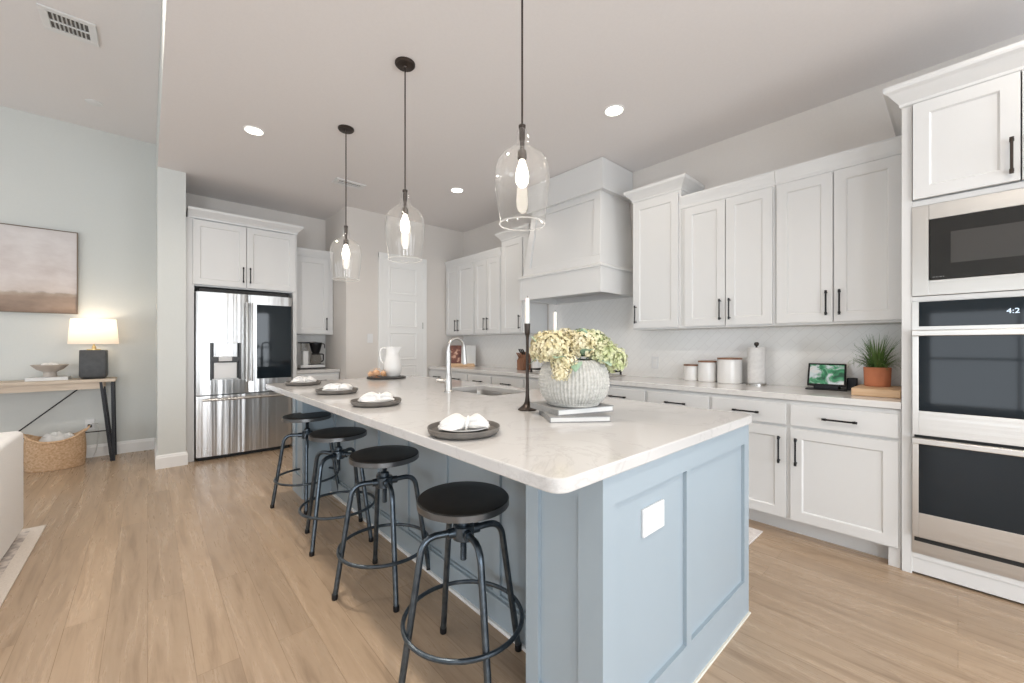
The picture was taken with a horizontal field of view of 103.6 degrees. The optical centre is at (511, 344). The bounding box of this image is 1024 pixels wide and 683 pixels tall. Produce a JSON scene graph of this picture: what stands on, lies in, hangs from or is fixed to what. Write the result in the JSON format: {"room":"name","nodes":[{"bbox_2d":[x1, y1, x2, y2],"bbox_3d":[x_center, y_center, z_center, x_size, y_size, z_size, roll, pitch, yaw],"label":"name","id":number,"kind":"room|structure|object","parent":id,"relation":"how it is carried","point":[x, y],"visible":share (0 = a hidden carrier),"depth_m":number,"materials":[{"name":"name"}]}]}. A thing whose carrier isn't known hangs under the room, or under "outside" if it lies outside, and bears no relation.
{"room":"kitchen","nodes":[
{"label":"kitchen","id":0,"kind":"room"},
{"bbox_2d":[0,106,155,444],"bbox_3d":[-6.227,-0.573,3.124,5.350,3.613,0.215,0,0,-42],"label":"wall","id":1,"kind":"structure","parent":0,"point":[99,186],"depth_m":4.39,"materials":[{"name":"grey paint"}]},
{"bbox_2d":[0,223,77,313],"bbox_3d":[-5.184,-0.766,3.886,1.366,0.875,0.038,0,0,-42],"label":"painting","id":2,"kind":"object","parent":1,"relation":"attached to","point":[39,266],"visible":1,"depth_m":4.15,"materials":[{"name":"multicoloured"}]},
{"bbox_2d":[86,438,154,457],"bbox_3d":[-6.108,1.167,3.075,5.060,0.135,0.016,0,0,-42],"label":"baseboard","id":3,"kind":"structure","parent":1,"relation":"attached to","point":[148,443],"depth_m":4.59,"materials":[{"name":"white paint"}]},
{"bbox_2d":[0,0,161,143],"bbox_3d":[-2.841,-2.439,-0.681,5.272,0.120,10.400,0,0,-42],"label":"ceiling","id":4,"kind":"structure","parent":0,"point":[44,72],"depth_m":3.45,"materials":[{"name":"paint"}]},
{"bbox_2d":[36,3,98,46],"bbox_3d":[-3.296,-2.373,3.006,0.290,0.012,0.300,0,0,-42],"label":"ceiling vent","id":5,"kind":"object","parent":4,"relation":"in","point":[62,23],"visible":1,"depth_m":3.00,"materials":[{"name":"white plastic"}]},
{"bbox_2d":[156,0,185,454],"bbox_3d":[-0.804,-0.623,1.161,0.220,3.713,10.400,0,0,-42],"label":"wall","id":6,"kind":"structure","parent":0,"point":[171,184],"depth_m":4.07,"materials":[{"name":"grey paint"}]},
{"bbox_2d":[154,438,187,469],"bbox_3d":[-3.779,1.167,4.453,0.252,0.135,1.045,0,0,-42],"label":"baseboard","id":7,"kind":"structure","parent":6,"relation":"attached to","point":[181,458],"depth_m":4.07,"materials":[{"name":"white paint"}]},
{"bbox_2d":[186,193,325,367],"bbox_3d":[-3.309,-0.268,5.518,1.910,3.004,0.576,0,0,-42],"label":"wall","id":8,"kind":"structure","parent":0,"point":[313,234],"depth_m":5.50,"materials":[{"name":"beige paint"}]},
{"bbox_2d":[297,247,332,334],"bbox_3d":[-2.717,-0.697,5.411,0.515,1.118,0.377,0,0,-42],"label":"upper cabinet","id":9,"kind":"object","parent":8,"relation":"attached to","point":[314,272],"visible":0.88,"depth_m":5.32,"materials":[{"name":"white paint"}]},
{"bbox_2d":[326,206,463,379],"bbox_3d":[-1.712,-0.268,6.090,1.874,3.004,0.868,0,0,-42],"label":"wall","id":10,"kind":"structure","parent":0,"point":[355,304],"depth_m":5.40,"materials":[{"name":"beige paint"}]},
{"bbox_2d":[378,252,426,376],"bbox_3d":[-1.523,-0.006,5.656,0.729,2.480,0.028,0,0,-42],"label":"door frame","id":11,"kind":"structure","parent":10,"relation":"attached to","point":[381,255],"depth_m":5.64,"materials":[{"name":"white paint"}]},
{"bbox_2d":[383,258,422,375],"bbox_3d":[-1.501,0.025,5.626,0.610,2.402,0.095,0,0,-42],"label":"door","id":12,"kind":"structure","parent":10,"relation":"in","point":[402,280],"depth_m":5.64,"materials":[{"name":"white paint"}]},
{"bbox_2d":[0,444,1023,682],"bbox_3d":[-1.417,1.284,0.673,9.200,0.100,10.500,0,0,-42],"label":"floor","id":13,"kind":"structure","parent":0,"point":[136,572],"depth_m":1.90,"materials":[{"name":"brown wood"}]},
{"bbox_2d":[0,525,45,606],"bbox_3d":[-3.139,1.228,0.779,2.588,0.010,2.965,0,0,-42],"label":"area rug","id":14,"kind":"object","parent":13,"relation":"on","point":[16,556],"visible":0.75,"depth_m":2.32,"materials":[{"name":"beige fabric"}]},
{"bbox_2d":[0,431,22,560],"bbox_3d":[-2.822,0.886,1.534,0.950,0.676,2.020,0,0,-42],"label":"sofa","id":15,"kind":"object","parent":14,"relation":"on","point":[11,443],"visible":1,"depth_m":2.35,"materials":[{"name":"white fabric"}]},
{"bbox_2d":[23,425,89,472],"bbox_3d":[-4.585,1.039,4.051,0.479,0.390,0.318,0,0,-42],"label":"wicker basket","id":16,"kind":"object","parent":13,"relation":"on","point":[38,456],"visible":0.89,"depth_m":3.95,"materials":[{"name":"brown wicker"}]},
{"bbox_2d":[39,431,73,441],"bbox_3d":[-4.585,1.039,4.051,0.316,0.331,0.210,0,0,-42],"label":"throw blanket","id":17,"kind":"object","parent":16,"relation":"in","point":[54,436],"visible":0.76,"depth_m":4.02,"materials":[{"name":"white fabric"}]},
{"bbox_2d":[0,377,116,460],"bbox_3d":[-4.984,0.796,3.829,1.750,0.875,0.355,0,0,-42],"label":"console table","id":18,"kind":"object","parent":13,"relation":"on","point":[16,386],"visible":1,"depth_m":4.17,"materials":[{"name":"brown wood"}]},
{"bbox_2d":[24,376,70,381],"bbox_3d":[-4.697,0.343,4.085,0.290,0.032,0.200,0,0,-42],"label":"book","id":19,"kind":"object","parent":18,"relation":"on","point":[28,379],"visible":0.96,"depth_m":4.02,"materials":[{"name":"white paper"}]},
{"bbox_2d":[30,364,68,376],"bbox_3d":[-4.686,0.264,4.088,0.264,0.124,0.264,0,0,-42],"label":"pedestal bowl","id":20,"kind":"object","parent":19,"relation":"on","point":[48,370],"visible":0.98,"depth_m":4.04,"materials":[{"name":"beige ceramic"}]},
{"bbox_2d":[67,318,118,378],"bbox_3d":[-4.456,0.043,4.296,0.384,0.632,0.384,0,0,-42],"label":"table lamp","id":21,"kind":"object","parent":18,"relation":"on","point":[93,363],"visible":1,"depth_m":4.20,"materials":[{"name":"white fabric"}]},
{"bbox_2d":[194,288,291,460],"bbox_3d":[-3.162,0.317,4.732,0.904,1.835,0.742,0,0,-42],"label":"refrigerator","id":22,"kind":"object","parent":13,"relation":"on","point":[243,339],"visible":0.94,"depth_m":4.46,"materials":[{"name":"grey metal"}]},
{"bbox_2d":[186,206,303,461],"bbox_3d":[-3.184,-0.104,4.794,1.118,2.676,0.677,0,0,-42],"label":"tall cabinet","id":23,"kind":"object","parent":13,"relation":"on","point":[225,251],"visible":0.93,"depth_m":4.49,"materials":[{"name":"white paint"}]},
{"bbox_2d":[270,412,338,514],"bbox_3d":[-1.600,0.891,3.150,0.458,0.686,0.458,0,0,36],"label":"bar stool","id":24,"kind":"object","parent":13,"relation":"on","point":[299,417],"visible":0.84,"depth_m":3.06,"materials":[{"name":"grey metal"}]},
{"bbox_2d":[297,372,338,380],"bbox_3d":[-2.630,0.797,5.315,0.515,0.874,0.617,0,0,-42],"label":"base cabinet","id":25,"kind":"object","parent":13,"relation":"on","point":[329,375],"visible":0.09,"depth_m":5.16,"materials":[{"name":"white paint"}]},
{"bbox_2d":[297,367,339,373],"bbox_3d":[-2.643,0.336,5.331,0.516,0.040,0.595,0,0,-42],"label":"countertop","id":26,"kind":"structure","parent":25,"relation":"on","point":[326,369],"depth_m":5.15,"materials":[{"name":"white stone"}]},
{"bbox_2d":[297,342,324,368],"bbox_3d":[-2.676,0.137,5.399,0.329,0.359,0.160,0,0,-42],"label":"coffee maker","id":27,"kind":"object","parent":26,"relation":"on","point":[315,347],"visible":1,"depth_m":5.36,"materials":[{"name":"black metal"}]},
{"bbox_2d":[309,342,321,352],"bbox_3d":[-2.643,0.038,5.429,0.160,0.145,0.160,0,0,-42],"label":"basket","id":28,"kind":"object","parent":27,"relation":"on","point":[315,347],"depth_m":5.38,"materials":[{"name":"black plastic"}]},
{"bbox_2d":[298,427,374,556],"bbox_3d":[-1.114,0.896,2.587,0.458,0.676,0.458,0,0,-20],"label":"bar stool","id":29,"kind":"object","parent":13,"relation":"on","point":[334,434],"visible":0.96,"depth_m":2.53,"materials":[{"name":"grey metal"}]},
{"bbox_2d":[332,445,429,612],"bbox_3d":[-0.655,0.895,2.073,0.458,0.678,0.458,0,0,-1],"label":"bar stool","id":30,"kind":"object","parent":13,"relation":"on","point":[384,457],"visible":0.99,"depth_m":1.99,"materials":[{"name":"grey metal"}]},
{"bbox_2d":[429,369,445,378],"bbox_3d":[-0.837,0.797,5.932,0.657,0.874,0.519,0,0,-42],"label":"base cabinet","id":31,"kind":"object","parent":13,"relation":"on","point":[433,373],"visible":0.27,"depth_m":5.75,"materials":[{"name":"white paint"}]},
{"bbox_2d":[451,371,468,380],"bbox_3d":[-0.514,0.797,5.574,0.657,0.874,0.445,0,0,-42],"label":"base cabinet","id":32,"kind":"object","parent":13,"relation":"on","point":[461,376],"visible":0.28,"depth_m":5.34,"materials":[{"name":"white paint"}]},
{"bbox_2d":[398,481,523,682],"bbox_3d":[-0.183,0.902,1.519,0.458,0.664,0.458,0,0,33],"label":"bar stool","id":33,"kind":"object","parent":13,"relation":"on","point":[461,504],"visible":1,"depth_m":1.45,"materials":[{"name":"grey metal"}]},
{"bbox_2d":[468,372,492,383],"bbox_3d":[-0.201,0.797,5.228,0.657,0.874,0.490,0,0,-42],"label":"base cabinet","id":34,"kind":"object","parent":13,"relation":"on","point":[472,377],"visible":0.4,"depth_m":5.01,"materials":[{"name":"white paint"}]},
{"bbox_2d":[492,375,524,387],"bbox_3d":[0.154,0.797,4.835,0.657,0.874,0.568,0,0,-42],"label":"base cabinet","id":35,"kind":"object","parent":13,"relation":"on","point":[513,381],"visible":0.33,"depth_m":4.61,"materials":[{"name":"white paint"}]},
{"bbox_2d":[293,399,750,682],"bbox_3d":[-0.370,0.796,2.655,1.198,0.876,3.164,0,0,-42],"label":"kitchen island","id":36,"kind":"object","parent":13,"relation":"on","point":[640,574],"visible":0.53,"depth_m":1.41,"materials":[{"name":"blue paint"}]},
{"bbox_2d":[266,375,751,493],"bbox_3d":[-0.457,0.339,2.587,1.359,0.038,3.196,0,0,-42],"label":"island countertop","id":37,"kind":"structure","parent":36,"relation":"on","point":[528,449],"depth_m":1.58,"materials":[{"name":"white stone"}]},
{"bbox_2d":[285,380,320,385],"bbox_3d":[-1.670,0.306,3.229,0.262,0.028,0.262,0,0,-42],"label":"charger plate","id":38,"kind":"object","parent":37,"relation":"on","point":[317,382],"visible":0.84,"depth_m":3.13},
{"bbox_2d":[315,387,357,394],"bbox_3d":[-1.158,0.306,2.671,0.262,0.028,0.262,0,0,-42],"label":"charger plate","id":39,"kind":"object","parent":37,"relation":"on","point":[354,389],"visible":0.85,"depth_m":2.57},
{"bbox_3d":[-1.158,0.302,2.671,0.188,0.019,0.188,0,0,-42],"label":"dinner plate","id":40,"kind":"object","parent":39,"relation":"on","visible":0},
{"bbox_2d":[322,383,352,390],"bbox_3d":[-1.156,0.282,2.673,0.178,0.057,0.123,0,0,0],"label":"napkin","id":41,"kind":"object","parent":40,"relation":"on","point":[332,386],"visible":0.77,"depth_m":2.64,"materials":[{"name":"white fabric"}]},
{"bbox_2d":[350,397,401,407],"bbox_3d":[-0.726,0.306,2.158,0.262,0.028,0.262,0,0,-42],"label":"charger plate","id":42,"kind":"object","parent":37,"relation":"on","point":[397,400],"visible":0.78,"depth_m":2.06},
{"bbox_2d":[358,399,393,402],"bbox_3d":[-0.726,0.302,2.158,0.188,0.020,0.188,0,0,-42],"label":"dinner plate","id":43,"kind":"object","parent":42,"relation":"on","point":[358,399],"visible":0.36,"depth_m":2.08,"materials":[{"name":"white ceramic"}]},
{"bbox_2d":[359,392,393,402],"bbox_3d":[-0.727,0.282,2.163,0.178,0.058,0.120,0,0,-22],"label":"napkin","id":44,"kind":"object","parent":43,"relation":"on","point":[370,396],"visible":0.92,"depth_m":2.13,"materials":[{"name":"white fabric"}]},
{"bbox_2d":[367,375,405,379],"bbox_3d":[-1.203,0.312,3.866,0.360,0.015,0.360,0,0,-42],"label":"tray","id":45,"kind":"object","parent":37,"relation":"on","point":[380,376],"visible":0.78,"depth_m":3.76,"materials":[{"name":"grey wood"}]},
{"bbox_2d":[367,368,385,377],"bbox_3d":[-1.259,0.259,3.777,0.171,0.088,0.195,0,0,-42],"label":"bunch","id":46,"kind":"object","parent":45,"relation":"on","point":[376,373],"visible":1,"depth_m":3.77,"materials":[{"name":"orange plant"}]},
{"bbox_2d":[379,347,401,376],"bbox_3d":[-1.165,0.162,3.914,0.190,0.285,0.171,0,0,38],"label":"pitcher","id":47,"kind":"object","parent":45,"relation":"on","point":[392,364],"visible":0.94,"depth_m":3.85,"materials":[{"name":"white ceramic"}]},
{"bbox_2d":[437,337,466,392],"bbox_3d":[-0.402,0.132,2.757,0.222,0.376,0.078,0,0,-28],"label":"faucet","id":48,"kind":"object","parent":37,"relation":"on","point":[448,376],"visible":0.99,"depth_m":2.72,"materials":[{"name":"silver metal"}]},
{"bbox_2d":[427,420,499,439],"bbox_3d":[-0.174,0.306,1.460,0.262,0.028,0.262,0,0,-42],"label":"charger plate","id":49,"kind":"object","parent":37,"relation":"on","point":[433,429],"visible":0.66,"depth_m":1.36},
{"bbox_2d":[438,424,489,432],"bbox_3d":[-0.174,0.302,1.460,0.188,0.020,0.188,0,0,-42],"label":"dinner plate","id":50,"kind":"object","parent":49,"relation":"on","point":[461,430],"visible":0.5,"depth_m":1.40,"materials":[{"name":"white ceramic"}]},
{"bbox_2d":[439,413,488,430],"bbox_3d":[-0.172,0.282,1.456,0.178,0.058,0.131,0,0,-4],"label":"napkin","id":51,"kind":"object","parent":50,"relation":"on","point":[456,421],"visible":0.97,"depth_m":1.43,"materials":[{"name":"white fabric"}]},
{"bbox_2d":[465,390,506,395],"bbox_3d":[-0.183,0.462,2.854,0.395,0.206,0.620,0,0,-42],"label":"sink","id":52,"kind":"object","parent":37,"relation":"in","point":[483,392],"visible":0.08,"depth_m":3.12,"materials":[{"name":"silver metal"}]},
{"bbox_2d":[518,323,535,410],"bbox_3d":[0.075,0.108,1.982,0.094,0.424,0.094,0,0,-42],"label":"candlestick","id":53,"kind":"object","parent":37,"relation":"on","point":[526,406],"visible":0.91,"depth_m":1.97,"materials":[{"name":"brown metal"}]},
{"bbox_2d":[525,296,528,322],"bbox_3d":[0.075,-0.171,1.982,0.021,0.140,0.021,0,0,-42],"label":"taper candle","id":54,"kind":"object","parent":53,"relation":"on","point":[527,298],"visible":0.98,"depth_m":1.97,"materials":[{"name":"white wax"}]},
{"bbox_2d":[539,410,610,422],"bbox_3d":[0.270,0.308,1.783,0.258,0.024,0.245,0,0,-6],"label":"book","id":55,"kind":"object","parent":37,"relation":"on","point":[601,416],"visible":0.68,"depth_m":1.67,"materials":[{"name":"white paper"}]},
{"bbox_2d":[530,401,613,415],"bbox_3d":[0.269,0.283,1.846,0.290,0.026,0.250,0,0,-25],"label":"book","id":56,"kind":"object","parent":55,"relation":"on","point":[544,406],"visible":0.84,"depth_m":1.75,"materials":[{"name":"white paper"}]},
{"bbox_2d":[538,359,609,407],"bbox_3d":[0.278,0.169,1.822,0.319,0.203,0.319,0,0,31],"label":"vase","id":57,"kind":"object","parent":56,"relation":"on","point":[586,387],"visible":0.84,"depth_m":1.70,"materials":[{"name":"white ceramic"}]},
{"bbox_2d":[529,328,627,380],"bbox_3d":[0.302,0.080,1.843,0.440,0.322,0.365,0,0,-15],"label":"hydrangea bouquet","id":58,"kind":"object","parent":57,"relation":"on","point":[560,347],"visible":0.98,"depth_m":1.73,"materials":[{"name":"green plant"}]},
{"bbox_2d":[641,499,663,537],"bbox_3d":[0.452,0.554,1.290,0.132,0.088,0.010,0,0,-42],"label":"outlet","id":59,"kind":"object","parent":36,"relation":"attached to","point":[652,511],"depth_m":1.28,"materials":[{"name":"white plastic"}]},
{"bbox_2d":[657,504,662,526],"bbox_3d":[0.480,0.554,1.309,0.034,0.064,0.004,0,0,-42],"label":"socket","id":60,"kind":"object","parent":36,"relation":"attached to","point":[659,506],"depth_m":1.31,"materials":[{"name":"white plastic"}]},
{"bbox_2d":[525,377,539,389],"bbox_3d":[0.659,0.797,4.276,0.657,0.874,0.940,0,0,-42],"label":"base cabinet","id":61,"kind":"object","parent":13,"relation":"on","point":[533,382],"visible":0.03,"depth_m":4.33,"materials":[{"name":"white paint"}]},
{"bbox_2d":[606,385,646,401],"bbox_3d":[1.151,0.797,3.732,0.657,0.874,0.526,0,0,-42],"label":"drawer","id":62,"kind":"object","parent":13,"relation":"on","point":[615,391],"visible":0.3,"depth_m":3.47,"materials":[{"name":"white paint"}]},
{"bbox_2d":[647,388,710,408],"bbox_3d":[1.499,0.797,3.347,0.657,0.874,0.513,0,0,-42],"label":"drawer","id":63,"kind":"object","parent":13,"relation":"on","point":[662,396],"visible":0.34,"depth_m":3.13,"materials":[{"name":"white paint"}]},
{"bbox_2d":[711,393,791,530],"bbox_3d":[1.834,0.797,2.976,0.657,0.874,0.485,0,0,-42],"label":"base cabinet","id":64,"kind":"object","parent":13,"relation":"on","point":[769,427],"visible":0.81,"depth_m":2.70,"materials":[{"name":"white paint"}]},
{"bbox_2d":[749,527,762,544],"bbox_3d":[0.851,1.229,2.966,0.760,0.010,1.540,0,0,-42],"label":"kitchen mat","id":65,"kind":"object","parent":13,"relation":"on","point":[753,533],"visible":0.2,"depth_m":2.61,"materials":[{"name":"white fabric"}]},
{"bbox_2d":[789,400,901,567],"bbox_3d":[2.173,0.797,2.601,0.657,0.874,0.527,0,0,-42],"label":"base cabinet","id":66,"kind":"object","parent":13,"relation":"on","point":[845,461],"visible":0.98,"depth_m":2.39,"materials":[{"name":"white paint"}]},
{"bbox_2d":[428,366,901,409],"bbox_3d":[0.683,0.336,4.283,0.632,0.040,5.021,0,0,-42],"label":"countertop","id":67,"kind":"structure","parent":66,"relation":"on","point":[785,392],"depth_m":2.93,"materials":[{"name":"grey stone"}]},
{"bbox_2d":[451,363,474,366],"bbox_3d":[-0.743,0.181,5.908,0.400,0.270,0.170,0,0,-1],"label":"cookbook stand","id":68,"kind":"object","parent":67,"relation":"on","point":[452,364],"visible":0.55,"depth_m":5.82,"materials":[{"name":"brown wood"}]},
{"bbox_2d":[450,345,475,364],"bbox_3d":[-0.743,0.155,5.916,0.420,0.292,0.105,0,0,-1],"label":"cookbook","id":69,"kind":"object","parent":68,"relation":"on","point":[456,350],"visible":0.8,"depth_m":5.92,"materials":[{"name":"white paper"}]},
{"bbox_2d":[516,349,530,369],"bbox_3d":[0.139,0.183,5.059,0.168,0.265,0.110,0,0,-42],"label":"knife block","id":70,"kind":"object","parent":67,"relation":"on","point":[521,361],"visible":0.88,"depth_m":5.03,"materials":[{"name":"brown wood"}]},
{"bbox_2d":[529,368,623,376],"bbox_3d":[0.659,0.287,4.282,0.500,0.058,0.910,0,0,-42],"label":"cooktop","id":71,"kind":"object","parent":67,"relation":"in","point":[531,369],"visible":0.09,"depth_m":4.12,"materials":[{"name":"silver metal"}]},
{"bbox_2d":[684,364,697,380],"bbox_3d":[1.594,0.244,3.583,0.126,0.142,0.126,0,0,-42],"label":"canister","id":72,"kind":"object","parent":67,"relation":"on","point":[690,370],"visible":0.83,"depth_m":3.53,"materials":[{"name":"white ceramic"}]},
{"bbox_2d":[698,360,716,381],"bbox_3d":[1.684,0.227,3.476,0.146,0.178,0.146,0,0,-42],"label":"canister","id":73,"kind":"object","parent":67,"relation":"on","point":[707,369],"visible":0.99,"depth_m":3.42,"materials":[{"name":"white ceramic"}]},
{"bbox_2d":[717,357,742,383],"bbox_3d":[1.802,0.211,3.338,0.186,0.208,0.186,0,0,-42],"label":"canister","id":74,"kind":"object","parent":67,"relation":"on","point":[729,369],"visible":1,"depth_m":3.26,"materials":[{"name":"white ceramic"}]},
{"bbox_2d":[746,342,766,385],"bbox_3d":[1.933,0.147,3.186,0.144,0.337,0.144,0,0,-42],"label":"paper towel holder","id":75,"kind":"object","parent":67,"relation":"on","point":[756,344],"visible":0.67,"depth_m":3.16,"materials":[{"name":"silver metal"}]},
{"bbox_2d":[747,348,765,383],"bbox_3d":[1.933,0.162,3.186,0.124,0.280,0.124,0,0,-42],"label":"paper towel roll","id":76,"kind":"object","parent":75,"relation":"on","point":[756,357],"visible":0.97,"depth_m":3.14,"materials":[{"name":"white paper"}]},
{"bbox_2d":[805,363,847,391],"bbox_3d":[2.223,0.225,2.849,0.230,0.182,0.150,0,0,42],"label":"smart display","id":77,"kind":"object","parent":67,"relation":"on","point":[822,376],"visible":0.98,"depth_m":2.84,"materials":[{"name":"black metal"}]},
{"bbox_2d":[847,378,857,389],"bbox_3d":[2.414,0.273,2.807,0.170,0.085,0.069,0,0,-9],"label":"speaker","id":78,"kind":"object","parent":67,"relation":"on","point":[851,382],"visible":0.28,"depth_m":2.78,"materials":[{"name":"black plastic"}]},
{"bbox_2d":[851,384,901,398],"bbox_3d":[2.334,0.292,2.563,0.360,0.046,0.224,0,0,-42],"label":"cutting board","id":79,"kind":"object","parent":67,"relation":"on","point":[859,390],"visible":0.74,"depth_m":2.46,"materials":[{"name":"brown wood"}]},
{"bbox_2d":[863,367,891,386],"bbox_3d":[2.382,0.207,2.629,0.138,0.123,0.138,0,0,-42],"label":"terracotta pot","id":80,"kind":"object","parent":79,"relation":"on","point":[876,377],"visible":0.98,"depth_m":2.58,"materials":[{"name":"ceramic"}]},
{"bbox_2d":[848,334,901,369],"bbox_3d":[2.349,0.040,2.592,0.410,0.259,0.262,0,0,-42],"label":"grass plant","id":81,"kind":"object","parent":80,"relation":"in","point":[876,360],"visible":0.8,"depth_m":2.59,"materials":[{"name":"green plant"}]},
{"bbox_2d":[883,40,1023,603],"bbox_3d":[2.622,-0.084,2.080,0.700,2.636,0.984,0,0,-42],"label":"oven tower","id":82,"kind":"object","parent":13,"relation":"on","point":[960,125],"visible":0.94,"depth_m":2.06,"materials":[{"name":"white paint"}]},
{"bbox_2d":[911,296,1023,581],"bbox_3d":[2.608,0.442,2.067,0.638,1.346,0.762,0,0,-42],"label":"double oven","id":83,"kind":"object","parent":82,"relation":"in","point":[967,440],"visible":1,"depth_m":2.00,"materials":[{"name":"silver glass"}]},
{"bbox_2d":[912,188,1023,296],"bbox_3d":[2.564,-0.499,2.027,0.438,0.478,0.762,0,0,-42],"label":"microwave","id":84,"kind":"object","parent":82,"relation":"in","point":[975,244],"visible":1,"depth_m":2.02,"materials":[{"name":"silver metal"}]},
{"bbox_2d":[158,0,1023,232],"bbox_3d":[0.535,-1.830,2.370,3.828,0.120,10.400,0,0,-42],"label":"ceiling","id":85,"kind":"structure","parent":0,"point":[687,76],"depth_m":2.68,"materials":[{"name":"paint"}]},
{"bbox_2d":[243,126,264,135],"bbox_3d":[-2.132,-1.766,3.330,0.156,0.007,0.156,0,0,-42],"label":"recessed light","id":86,"kind":"object","parent":85,"relation":"in","point":[252,130],"visible":1,"depth_m":3.32,"materials":[{"name":"white plastic"}]},
{"bbox_2d":[330,124,361,281],"bbox_3d":[-1.359,-1.151,3.299,0.243,1.238,0.243,0,0,-42],"label":"pendant light","id":87,"kind":"object","parent":85,"relation":"hanging from","point":[346,129],"visible":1,"depth_m":3.30,"materials":[{"name":"clear glass"}]},
{"bbox_2d":[343,225,348,244],"bbox_3d":[-1.359,-0.898,3.299,0.042,0.160,0.042,0,0,-42],"label":"socket","id":88,"kind":"object","parent":87,"relation":"attached to","point":[346,242],"depth_m":3.29,"materials":[{"name":"brown metal"}]},
{"bbox_2d":[331,177,365,189],"bbox_3d":[-1.787,-1.764,4.423,0.320,0.012,0.170,0,0,-42],"label":"ceiling vent","id":89,"kind":"object","parent":85,"relation":"in","point":[339,181],"visible":0.95,"depth_m":4.42,"materials":[{"name":"white plastic"}]},
{"bbox_2d":[385,56,424,262],"bbox_3d":[-0.673,-1.151,2.535,0.243,1.238,0.243,0,0,-42],"label":"pendant light","id":90,"kind":"object","parent":85,"relation":"hanging from","point":[405,64],"visible":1,"depth_m":2.53,"materials":[{"name":"clear glass"}]},
{"bbox_2d":[402,189,407,214],"bbox_3d":[-0.673,-0.898,2.535,0.042,0.160,0.042,0,0,-42],"label":"socket","id":91,"kind":"object","parent":90,"relation":"attached to","point":[404,209],"depth_m":2.52,"materials":[{"name":"brown metal"}]},
{"bbox_2d":[495,0,549,228],"bbox_3d":[0.045,-1.151,1.788,0.243,1.238,0.243,0,0,-42],"label":"pendant light","id":92,"kind":"object","parent":85,"relation":"hanging from","point":[522,176],"visible":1,"depth_m":1.78,"materials":[{"name":"clear glass"}]},
{"bbox_2d":[517,124,526,160],"bbox_3d":[0.045,-0.898,1.788,0.042,0.160,0.042,0,0,-42],"label":"socket","id":93,"kind":"object","parent":92,"relation":"attached to","point":[522,153],"depth_m":1.78,"materials":[{"name":"brown metal"}]},
{"bbox_2d":[603,104,624,116],"bbox_3d":[0.770,-1.766,3.044,0.156,0.007,0.156,0,0,-42],"label":"recessed light","id":94,"kind":"object","parent":85,"relation":"in","point":[615,110],"visible":1,"depth_m":3.04,"materials":[{"name":"white plastic"}]},
{"bbox_2d":[463,34,1023,388],"bbox_3d":[1.910,-0.268,3.546,0.210,3.004,10.300,0,0,-42],"label":"wall","id":95,"kind":"structure","parent":0,"point":[789,350],"depth_m":3.32,"materials":[{"name":"white paint"}]},
{"bbox_2d":[445,254,481,335],"bbox_3d":[-0.659,-0.697,5.953,0.379,1.118,0.733,0,0,-42],"label":"upper cabinet","id":96,"kind":"object","parent":95,"relation":"attached to","point":[460,272],"visible":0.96,"depth_m":5.83,"materials":[{"name":"white paint"}]},
{"bbox_2d":[474,247,517,334],"bbox_3d":[-0.225,-0.697,5.473,0.379,1.118,0.558,0,0,-42],"label":"upper cabinet","id":97,"kind":"object","parent":95,"relation":"attached to","point":[488,262],"visible":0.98,"depth_m":5.34,"materials":[{"name":"white paint"}]},
{"bbox_2d":[495,223,546,333],"bbox_3d":[0.129,-0.781,5.077,0.384,1.287,0.624,0,0,-42],"label":"upper cabinet","id":98,"kind":"object","parent":95,"relation":"attached to","point":[514,241],"visible":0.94,"depth_m":4.97,"materials":[{"name":"white paint"}]},
{"bbox_2d":[518,157,632,304],"bbox_3d":[0.671,-1.127,4.293,0.627,1.278,1.114,0,0,-42],"label":"range hood","id":99,"kind":"object","parent":95,"relation":"attached to","point":[582,252],"visible":0.92,"depth_m":4.03,"materials":[{"name":"white paint"}]},
{"bbox_2d":[623,173,704,330],"bbox_3d":[1.383,-0.781,3.690,0.384,1.287,0.584,0,0,-42],"label":"upper cabinet","id":100,"kind":"object","parent":95,"relation":"attached to","point":[657,205],"visible":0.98,"depth_m":3.58,"materials":[{"name":"white paint"}]},
{"bbox_2d":[680,171,782,328],"bbox_3d":[1.772,-0.697,3.263,0.379,1.118,0.690,0,0,-42],"label":"upper cabinet","id":101,"kind":"object","parent":95,"relation":"attached to","point":[728,230],"visible":0.98,"depth_m":3.12,"materials":[{"name":"white paint"}]},
{"bbox_2d":[774,135,901,326],"bbox_3d":[2.231,-0.697,2.755,0.379,1.118,0.676,0,0,-42],"label":"upper cabinet","id":102,"kind":"object","parent":95,"relation":"attached to","point":[838,216],"visible":0.94,"depth_m":2.63,"materials":[{"name":"white paint"}]},
{"bbox_3d":[-1.670,0.302,3.229,0.188,0.019,0.188,0,0,-42],"label":"dinner plate","id":103,"kind":"object","parent":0,"visible":0},
{"bbox_2d":[290,376,316,382],"bbox_3d":[-1.668,0.281,3.230,0.178,0.061,0.129,0,0,-12],"label":"napkin","id":104,"kind":"object","parent":103,"relation":"on","point":[299,378],"visible":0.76,"depth_m":3.20,"materials":[{"name":"white fabric"}]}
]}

